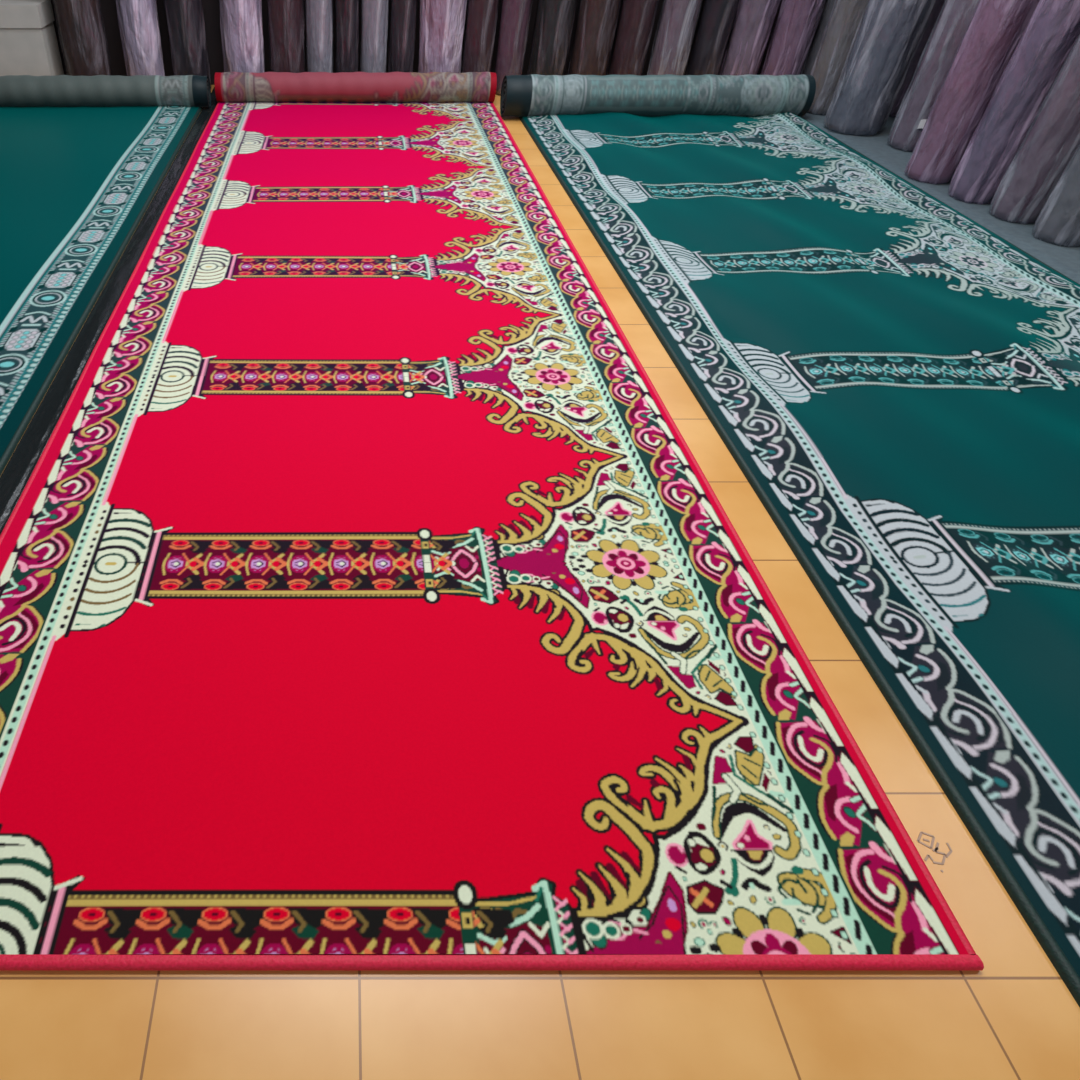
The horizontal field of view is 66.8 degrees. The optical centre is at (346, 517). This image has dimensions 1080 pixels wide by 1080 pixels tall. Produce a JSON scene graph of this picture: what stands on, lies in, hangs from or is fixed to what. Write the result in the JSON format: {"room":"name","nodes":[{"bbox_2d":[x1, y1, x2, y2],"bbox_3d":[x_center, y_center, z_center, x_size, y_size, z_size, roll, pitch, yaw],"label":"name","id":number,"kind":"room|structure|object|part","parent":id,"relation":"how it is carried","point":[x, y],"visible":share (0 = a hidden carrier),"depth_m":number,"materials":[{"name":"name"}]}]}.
{"room":"carpet shop","nodes":[
{"label":"carpet shop","id":0,"kind":"room"},
{"bbox_2d":[51,0,781,84],"bbox_3d":[0.010,-3.196,2.826,5.620,2.900,0.150,0,41,0],"label":"wall","id":1,"kind":"structure","parent":0,"point":[211,8],"depth_m":3.58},
{"bbox_2d":[0,85,1079,1079],"bbox_3d":[0.010,-0.016,1.401,5.620,0.081,6.550,0,41,0],"label":"floor","id":2,"kind":"structure","parent":0,"point":[1014,1018],"depth_m":0.76,"materials":[{"name":"tile"}]},
{"bbox_2d":[0,0,63,75],"bbox_3d":[-1.484,-2.067,3.466,0.382,0.352,0.192,0,41,0],"label":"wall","id":3,"kind":"structure","parent":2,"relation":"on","point":[28,40],"depth_m":3.38,"materials":[{"name":"white paint"}]},
{"bbox_3d":[-1.484,-2.169,3.379,0.382,0.082,0.192,0,41,0],"label":"lid","id":4,"kind":"part","parent":3,"relation":"part of","materials":[{"name":"white cardboard"}]},
{"bbox_2d":[53,0,110,75],"bbox_3d":[-1.153,-2.390,3.183,0.203,1.211,0.204,13,42,14],"label":"roll","id":5,"kind":"object","parent":2,"relation":"on","point":[83,40],"visible":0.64,"depth_m":3.37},
{"bbox_2d":[0,75,210,475],"bbox_3d":[-1.205,-0.784,2.142,1.235,0.125,3.283,0,41,0],"label":"carpet","id":6,"kind":"object","parent":2,"relation":"on","point":[83,159],"visible":1,"depth_m":2.51,"materials":[{"name":"green carpet"}]},
{"bbox_2d":[0,87,217,534],"bbox_3d":[-0.593,-0.855,2.317,0.055,0.006,3.571,0,41,0],"label":"plastic sheet","id":7,"kind":"object","parent":2,"relation":"on","point":[16,474],"visible":0.8,"depth_m":1.76,"materials":[{"name":"black plastic"}]},
{"bbox_2d":[115,0,164,75],"bbox_3d":[-0.903,-2.462,3.155,0.182,1.355,0.179,20,44,22],"label":"roll","id":8,"kind":"object","parent":2,"relation":"on","point":[138,20],"visible":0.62,"depth_m":3.40,"materials":[{"name":"purple fabric"}]},
{"bbox_2d":[164,0,210,87],"bbox_3d":[-0.700,-2.411,3.194,0.174,1.228,0.172,0,41,0],"label":"roll","id":9,"kind":"object","parent":2,"relation":"on","point":[186,23],"visible":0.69,"depth_m":3.40,"materials":[{"name":"grey fabric"}]},
{"bbox_2d":[219,0,264,72],"bbox_3d":[-0.458,-2.448,3.154,0.194,1.336,0.190,-17,43,-19],"label":"roll","id":10,"kind":"object","parent":2,"relation":"on","point":[241,24],"visible":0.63,"depth_m":3.38,"materials":[{"name":"purple fabric"}]},
{"bbox_2d":[268,0,305,72],"bbox_3d":[-0.266,-2.404,3.202,0.167,1.207,0.168,20,44,21],"label":"roll","id":11,"kind":"object","parent":2,"relation":"on","point":[286,17],"visible":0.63,"depth_m":3.40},
{"bbox_2d":[305,0,332,72],"bbox_3d":[-0.119,-2.432,3.170,0.125,1.291,0.124,33,50,32],"label":"roll","id":12,"kind":"object","parent":2,"relation":"on","point":[318,13],"visible":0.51,"depth_m":3.40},
{"bbox_2d":[335,0,358,72],"bbox_3d":[0.000,-2.395,3.192,0.108,1.207,0.109,-29,48,-29],"label":"roll","id":13,"kind":"object","parent":2,"relation":"on","point":[347,34],"visible":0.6,"depth_m":3.41,"materials":[{"name":"purple fabric"}]},
{"bbox_2d":[360,0,388,72],"bbox_3d":[0.119,-2.439,3.172,0.126,1.299,0.124,0,41,0],"label":"roll","id":14,"kind":"object","parent":2,"relation":"on","point":[373,49],"visible":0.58,"depth_m":3.41,"materials":[{"name":"fabric"}]},
{"bbox_2d":[388,0,416,72],"bbox_3d":[0.243,-2.441,3.171,0.119,1.304,0.120,17,43,19],"label":"roll","id":15,"kind":"object","parent":2,"relation":"on","point":[403,23],"visible":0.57,"depth_m":3.42,"materials":[{"name":"fabric"}]},
{"bbox_2d":[418,0,466,72],"bbox_3d":[0.411,-2.435,3.174,0.203,1.291,0.203,0,41,0],"label":"roll","id":16,"kind":"object","parent":2,"relation":"on","point":[441,22],"visible":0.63,"depth_m":3.38,"materials":[{"name":"purple fabric"}]},
{"bbox_2d":[462,0,498,72],"bbox_3d":[0.582,-2.424,3.173,0.141,1.276,0.138,26,47,27],"label":"roll","id":17,"kind":"object","parent":2,"relation":"on","point":[482,18],"visible":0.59,"depth_m":3.40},
{"bbox_2d":[0,72,983,970],"bbox_3d":[0.037,-0.746,2.099,1.203,0.122,3.553,0,41,0],"label":"carpet","id":18,"kind":"object","parent":2,"relation":"on","point":[370,600],"visible":1,"depth_m":1.12,"materials":[{"name":"red carpet"}]},
{"bbox_2d":[494,0,532,95],"bbox_3d":[0.723,-2.447,3.141,0.134,1.352,0.134,0,41,0],"label":"roll","id":19,"kind":"object","parent":2,"relation":"on","point":[514,26],"visible":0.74,"depth_m":3.40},
{"bbox_2d":[527,0,576,74],"bbox_3d":[0.893,-2.427,3.146,0.174,1.315,0.173,0,41,0],"label":"roll","id":20,"kind":"object","parent":2,"relation":"on","point":[550,45],"visible":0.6,"depth_m":3.38,"materials":[{"name":"grey fabric"}]},
{"bbox_2d":[567,0,620,75],"bbox_3d":[1.079,-2.426,3.169,0.182,1.284,0.179,0,41,0],"label":"roll","id":21,"kind":"object","parent":2,"relation":"on","point":[597,19],"visible":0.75,"depth_m":3.39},
{"bbox_2d":[608,0,656,75],"bbox_3d":[1.253,-2.415,3.198,0.158,1.228,0.158,0,41,0],"label":"roll","id":22,"kind":"object","parent":2,"relation":"on","point":[634,31],"visible":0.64,"depth_m":3.41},
{"bbox_2d":[647,0,701,74],"bbox_3d":[1.430,-2.431,3.150,0.169,1.316,0.168,0,41,0],"label":"roll","id":23,"kind":"object","parent":2,"relation":"on","point":[671,48],"visible":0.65,"depth_m":3.39,"materials":[{"name":"fabric"}]},
{"bbox_2d":[685,0,738,74],"bbox_3d":[1.593,-2.443,3.146,0.150,1.339,0.148,0,41,0],"label":"roll","id":24,"kind":"object","parent":2,"relation":"on","point":[715,24],"visible":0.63,"depth_m":3.40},
{"bbox_2d":[719,0,778,75],"bbox_3d":[1.757,-2.459,3.141,0.169,1.370,0.168,18,44,20],"label":"roll","id":25,"kind":"object","parent":2,"relation":"on","point":[752,24],"visible":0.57,"depth_m":3.40,"materials":[{"name":"purple fabric"}]},
{"bbox_2d":[500,74,1079,1006],"bbox_3d":[1.255,-0.641,1.948,1.230,0.158,3.480,0,41,0],"label":"carpet","id":26,"kind":"object","parent":2,"relation":"on","point":[894,379],"visible":1,"depth_m":1.59,"materials":[{"name":"green carpet"}]},
{"bbox_2d":[801,112,1079,283],"bbox_3d":[2.239,-1.068,2.566,0.721,0.004,2.915,0,41,0],"label":"floor mat","id":27,"kind":"object","parent":2,"relation":"on","point":[1066,260],"visible":0.14,"depth_m":2.45,"materials":[{"name":"grey fabric"}]},
{"bbox_2d":[760,0,824,75],"bbox_3d":[1.938,-2.396,3.172,0.174,1.235,0.171,23,45,24],"label":"roll","id":28,"kind":"object","parent":27,"relation":"on","point":[794,30],"visible":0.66,"depth_m":3.38,"materials":[{"name":"purple fabric"}]},
{"bbox_2d":[800,0,836,74],"bbox_3d":[2.130,-2.410,3.186,0.180,1.237,0.177,0,41,0],"label":"roll","id":29,"kind":"object","parent":27,"relation":"on","point":[817,42],"visible":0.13,"depth_m":3.42,"materials":[{"name":"fabric"}]},
{"bbox_2d":[808,0,868,115],"bbox_3d":[1.998,-2.206,2.908,0.168,1.289,0.166,33,50,32],"label":"roll","id":30,"kind":"object","parent":27,"relation":"on","point":[827,68],"visible":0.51,"depth_m":3.14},
{"bbox_2d":[823,0,936,135],"bbox_3d":[1.994,-2.042,2.678,0.227,1.339,0.225,18,44,20],"label":"roll","id":31,"kind":"object","parent":27,"relation":"on","point":[880,56],"visible":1,"depth_m":2.90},
{"bbox_2d":[889,0,945,117],"bbox_3d":[2.283,-2.214,2.879,0.206,1.339,0.202,21,45,22],"label":"roll","id":32,"kind":"object","parent":27,"relation":"on","point":[939,5],"visible":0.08,"depth_m":3.10,"materials":[{"name":"fabric"}]},
{"bbox_2d":[887,0,978,151],"bbox_3d":[2.101,-1.869,2.513,0.182,1.289,0.182,0,41,0],"label":"roll","id":33,"kind":"object","parent":27,"relation":"on","point":[914,110],"visible":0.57,"depth_m":2.74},
{"bbox_2d":[904,0,1038,183],"bbox_3d":[1.964,-1.656,2.226,0.162,1.339,0.160,26,47,27],"label":"roll","id":34,"kind":"object","parent":27,"relation":"on","point":[995,29],"visible":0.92,"depth_m":2.44,"materials":[{"name":"purple carpet"}]},
{"bbox_2d":[948,0,1079,203],"bbox_3d":[1.991,-1.490,2.108,0.149,1.239,0.148,0,41,0],"label":"roll","id":35,"kind":"object","parent":27,"relation":"on","point":[1053,28],"visible":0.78,"depth_m":2.29,"materials":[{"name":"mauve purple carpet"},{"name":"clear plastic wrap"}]},
{"bbox_2d":[989,35,1079,223],"bbox_3d":[2.017,-1.399,1.964,0.148,1.289,0.148,0,41,0],"label":"roll","id":36,"kind":"object","parent":27,"relation":"on","point":[1052,143],"visible":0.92,"depth_m":2.23,"materials":[{"name":"fabric"}]},
{"bbox_2d":[1032,148,1079,246],"bbox_3d":[2.035,-1.274,1.841,0.150,1.259,0.148,0,41,0],"label":"roll","id":37,"kind":"object","parent":27,"relation":"on","point":[1058,224],"visible":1,"depth_m":2.17,"materials":[{"name":"fabric"}]}
]}

